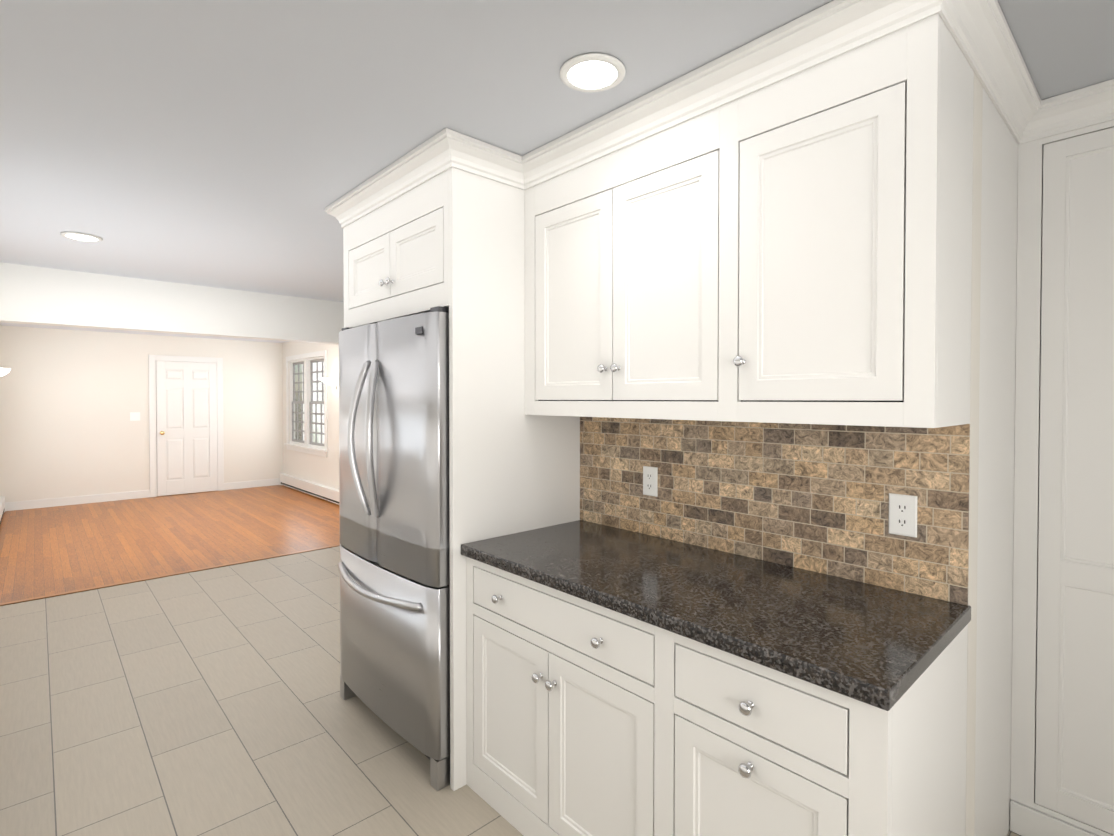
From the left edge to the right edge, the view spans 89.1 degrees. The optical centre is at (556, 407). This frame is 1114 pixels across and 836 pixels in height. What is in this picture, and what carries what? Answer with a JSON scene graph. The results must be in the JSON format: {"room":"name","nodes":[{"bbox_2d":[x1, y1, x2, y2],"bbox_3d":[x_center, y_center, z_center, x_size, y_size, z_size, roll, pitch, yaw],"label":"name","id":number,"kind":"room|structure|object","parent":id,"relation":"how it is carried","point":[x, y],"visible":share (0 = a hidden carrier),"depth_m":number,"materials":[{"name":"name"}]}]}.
{"room":"kitchen","nodes":[
{"label":"kitchen","id":0,"kind":"room"},
{"bbox_2d":[0,325,282,502],"bbox_3d":[-5.918,0.128,8.495,3.560,2.400,0.100,-1,1,-43],"label":"wall","id":1,"kind":"structure","parent":0,"point":[70,400],"depth_m":7.97,"materials":[{"name":"paint"}]},
{"bbox_2d":[5,490,149,510],"bbox_3d":[-6.597,1.281,7.806,1.603,0.115,0.015,-1,1,-43],"label":"baseboard","id":2,"kind":"structure","parent":1,"relation":"attached to","point":[42,503],"depth_m":7.78,"materials":[{"name":"white wood"}]},
{"bbox_2d":[130,412,139,420],"bbox_3d":[-6.129,0.132,8.222,0.120,0.120,0.012,-1,1,-43],"label":"switch plate","id":3,"kind":"object","parent":1,"relation":"attached to","point":[134,416],"visible":1,"depth_m":8.22,"materials":[{"name":"plastic"}]},
{"bbox_2d":[148,355,223,496],"bbox_3d":[-5.624,0.273,8.627,0.960,2.105,0.104,-1,1,-43],"label":"door","id":4,"kind":"structure","parent":1,"relation":"in","point":[186,452],"depth_m":8.62,"materials":[{"name":"white wood"}]},
{"bbox_2d":[224,478,279,489],"bbox_3d":[-4.972,1.258,9.301,0.893,0.115,0.015,-1,1,-43],"label":"baseboard","id":5,"kind":"structure","parent":1,"relation":"attached to","point":[267,482],"depth_m":9.26,"materials":[{"name":"white wood"}]},
{"bbox_2d":[0,485,339,605],"bbox_3d":[-4.381,1.377,6.768,3.660,0.054,4.750,-1,1,-43],"label":"floor","id":6,"kind":"structure","parent":0,"point":[52,550],"depth_m":6.01,"materials":[{"name":"brown wood"}]},
{"bbox_2d":[0,544,339,605],"bbox_3d":[-2.792,1.377,5.040,3.460,0.006,0.055,-1,1,-43],"label":"threshold","id":7,"kind":"object","parent":6,"relation":"on","point":[92,588],"visible":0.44,"depth_m":4.59,"materials":[{"name":"brown wood"}]},
{"bbox_2d":[282,341,338,488],"bbox_3d":[-2.140,0.151,6.943,0.100,2.400,7.300,-1,1,-43],"label":"wall","id":8,"kind":"structure","parent":0,"point":[322,470],"depth_m":8.31,"materials":[{"name":"paint"}]},
{"bbox_2d":[284,350,327,456],"bbox_3d":[-3.879,-0.064,8.785,0.138,1.535,1.800,-1,1,-43],"label":"window","id":9,"kind":"structure","parent":8,"relation":"in","point":[308,382],"depth_m":8.75,"materials":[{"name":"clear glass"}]},
{"bbox_2d":[280,473,338,504],"bbox_3d":[-3.211,1.233,7.992,0.074,0.205,4.230,-1,1,-43],"label":"heater","id":10,"kind":"object","parent":8,"relation":"attached to","point":[327,493],"visible":0.5,"depth_m":8.45,"materials":[{"name":"metal"}]},
{"bbox_2d":[320,378,336,388],"bbox_3d":[-3.146,-0.330,7.805,0.220,0.145,0.220,-1,1,-43],"label":"sconce","id":11,"kind":"object","parent":8,"relation":"attached to","point":[329,381],"visible":0.96,"depth_m":7.75,"materials":[{"name":"white glass"}]},
{"bbox_2d":[0,546,1020,835],"bbox_3d":[-0.234,1.446,2.261,3.660,0.050,7.500,-1,1,-43],"label":"floor","id":12,"kind":"structure","parent":0,"point":[206,702],"depth_m":2.54,"materials":[{"name":"beige tile"}]},
{"bbox_2d":[337,306,449,790],"bbox_3d":[-0.540,0.517,2.614,0.794,1.797,0.921,-1,1,-43],"label":"refrigerator","id":13,"kind":"object","parent":12,"relation":"on","point":[393,565],"visible":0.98,"depth_m":2.24,"materials":[{"name":"silver metal"}]},
{"bbox_2d":[343,167,579,790],"bbox_3d":[-0.486,0.217,2.660,0.702,2.396,0.995,-1,1,-43],"label":"enclosure","id":14,"kind":"object","parent":12,"relation":"on","point":[452,239],"visible":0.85,"depth_m":2.21,"materials":[{"name":"white wood"}]},
{"bbox_2d":[466,557,645,835],"bbox_3d":[0.202,0.988,1.989,0.614,0.874,0.940,-1,1,-43],"label":"base cabinet","id":15,"kind":"object","parent":12,"relation":"on","point":[585,718],"depth_m":1.77,"materials":[{"name":"white wood"}]},
{"bbox_2d":[646,623,967,835],"bbox_3d":[0.666,0.995,1.485,0.614,0.874,0.550,-1,1,-43],"label":"base cabinet","id":16,"kind":"object","parent":12,"relation":"on","point":[736,746],"depth_m":1.28,"materials":[{"name":"white wood"}]},
{"bbox_2d":[461,520,970,710],"bbox_3d":[0.362,0.533,1.791,0.638,0.040,1.438,-1,1,-43],"label":"countertop","id":17,"kind":"structure","parent":16,"relation":"on","point":[880,647],"depth_m":1.50,"materials":[{"name":"stone"}]},
{"bbox_2d":[0,0,1113,342],"bbox_3d":[-1.842,-1.030,3.972,3.660,0.050,12.250,-1,1,-43],"label":"ceiling","id":18,"kind":"structure","parent":0,"point":[236,144],"depth_m":1.77,"materials":[{"name":"paint"}]},
{"bbox_2d":[60,232,102,241],"bbox_3d":[-2.759,-0.989,3.285,0.190,0.008,0.190,-1,1,-43],"label":"recessed light","id":19,"kind":"object","parent":18,"relation":"in","point":[78,236],"visible":0.98,"depth_m":3.27,"materials":[{"name":"white glass"}]},
{"bbox_2d":[0,262,343,343],"bbox_3d":[-2.786,-0.820,5.002,3.460,0.400,0.160,-1,1,-43],"label":"ceiling beam","id":20,"kind":"structure","parent":18,"relation":"attached to","point":[34,295],"depth_m":4.52,"materials":[{"name":"white paint"}]},
{"bbox_2d":[325,128,468,227],"bbox_3d":[-0.744,-0.930,2.406,0.065,0.098,1.127,-1,1,-43],"label":"crown molding","id":21,"kind":"structure","parent":18,"relation":"attached to","point":[449,148],"depth_m":2.25,"materials":[{"name":"white wood"}]},
{"bbox_2d":[560,53,625,91],"bbox_3d":[0.103,-0.964,1.638,0.190,0.008,0.190,-1,1,-43],"label":"recessed light","id":22,"kind":"object","parent":18,"relation":"in","point":[593,72],"visible":1,"depth_m":1.62,"materials":[{"name":"white glass"}]},
{"bbox_2d":[505,0,984,189],"bbox_3d":[0.350,-0.920,1.719,0.066,0.098,1.495,-1,1,-43],"label":"crown molding","id":23,"kind":"structure","parent":18,"relation":"attached to","point":[836,28],"depth_m":1.57,"materials":[{"name":"white wood"}]},
{"bbox_2d":[965,73,982,835],"bbox_3d":[0.253,0.218,2.453,0.100,2.400,2.550,-1,1,-43],"label":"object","id":24,"kind":"structure","parent":0,"point":[974,438],"depth_m":1.51,"materials":[{"name":"paint"}]},
{"bbox_2d":[525,110,712,420],"bbox_3d":[0.311,-0.469,2.061,0.328,1.006,0.950,-1,1,-43],"label":"upper cabinet","id":25,"kind":"object","parent":24,"relation":"attached to","point":[619,244],"depth_m":1.91,"materials":[{"name":"white wood"}]},
{"bbox_2d":[580,417,969,604],"bbox_3d":[0.590,0.272,2.003,0.012,0.474,1.430,-1,1,-43],"label":"backsplash","id":26,"kind":"structure","parent":24,"relation":"attached to","point":[813,497],"depth_m":1.80,"materials":[{"name":"tile"}]},
{"bbox_2d":[643,466,657,496],"bbox_3d":[0.367,0.291,2.233,0.007,0.114,0.070,-1,1,-43],"label":"electrical outlet","id":27,"kind":"object","parent":26,"relation":"attached to","point":[650,481],"visible":1,"depth_m":2.23,"materials":[{"name":"plastic"}]},
{"bbox_2d":[889,493,916,537],"bbox_3d":[0.966,0.301,1.581,0.007,0.114,0.070,-1,1,-43],"label":"electrical outlet","id":28,"kind":"object","parent":26,"relation":"attached to","point":[903,515],"visible":1,"depth_m":1.58,"materials":[{"name":"plastic"}]},
{"bbox_2d":[709,13,973,427],"bbox_3d":[0.774,-0.462,1.556,0.328,1.006,0.540,-1,1,-43],"label":"upper cabinet","id":29,"kind":"object","parent":24,"relation":"attached to","point":[795,249],"depth_m":1.40,"materials":[{"name":"white wood"}]},
{"bbox_2d":[974,88,1017,835],"bbox_3d":[1.354,0.228,1.802,0.640,2.400,0.100,-1,1,-43],"label":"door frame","id":30,"kind":"structure","parent":24,"relation":"attached to","point":[999,200],"depth_m":1.70,"materials":[{"name":"white wood"}]},
{"bbox_2d":[943,0,1048,141],"bbox_3d":[1.178,-0.917,1.509,0.840,0.098,0.065,-1,1,-43],"label":"crown molding","id":31,"kind":"structure","parent":24,"relation":"attached to","point":[981,33],"depth_m":1.52,"materials":[{"name":"white wood"}]},
{"bbox_2d":[1012,146,1098,835],"bbox_3d":[2.332,0.238,1.139,0.100,2.400,2.200,-1,1,-43],"label":"wall","id":32,"kind":"structure","parent":0,"point":[1038,531],"depth_m":1.87,"materials":[{"name":"white paint"}]},
{"bbox_2d":[1010,800,1096,835],"bbox_3d":[2.274,1.388,1.102,0.014,0.100,2.196,-1,1,-43],"label":"baseboard","id":33,"kind":"structure","parent":32,"relation":"attached to","point":[1025,820],"depth_m":1.85,"materials":[{"name":"white wood"}]},
{"bbox_2d":[1010,120,1113,835],"bbox_3d":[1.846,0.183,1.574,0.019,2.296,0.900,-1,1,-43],"label":"pantry","id":34,"kind":"object","parent":32,"relation":"attached to","point":[1063,720],"visible":0.85,"depth_m":1.81,"materials":[{"name":"white wood"}]},
{"bbox_2d":[1017,79,1113,144],"bbox_3d":[2.254,-0.910,1.050,0.065,0.098,2.198,-1,1,-43],"label":"crown molding","id":35,"kind":"structure","parent":32,"relation":"attached to","point":[1091,105],"depth_m":1.74,"materials":[{"name":"white wood"}]},
{"bbox_3d":[-3.152,0.213,2.785,0.100,2.400,12.250,-1,1,-43],"label":"wall","id":36,"kind":"structure","parent":0,"visible":0},
{"bbox_2d":[0,496,4,523],"bbox_3d":[-5.835,1.265,5.850,0.074,0.205,3.830,-1,1,-43],"label":"heater","id":37,"kind":"object","parent":36,"relation":"attached to","point":[2,504],"visible":0.98,"depth_m":6.87,"materials":[{"name":"metal"}]},
{"bbox_2d":[0,368,10,375],"bbox_3d":[-5.257,-0.292,5.291,0.220,0.145,0.220,-1,1,-43],"label":"sconce","id":38,"kind":"object","parent":36,"relation":"attached to","point":[3,371],"visible":1,"depth_m":5.29,"materials":[{"name":"white glass"}]},
{"label":"outside","id":39,"kind":"structure","parent":0,"visible":0},
{"bbox_2d":[302,362,323,443],"bbox_3d":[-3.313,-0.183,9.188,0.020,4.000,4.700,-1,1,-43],"label":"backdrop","id":40,"kind":"structure","parent":39,"point":[319,399],"depth_m":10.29,"materials":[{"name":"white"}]}
]}

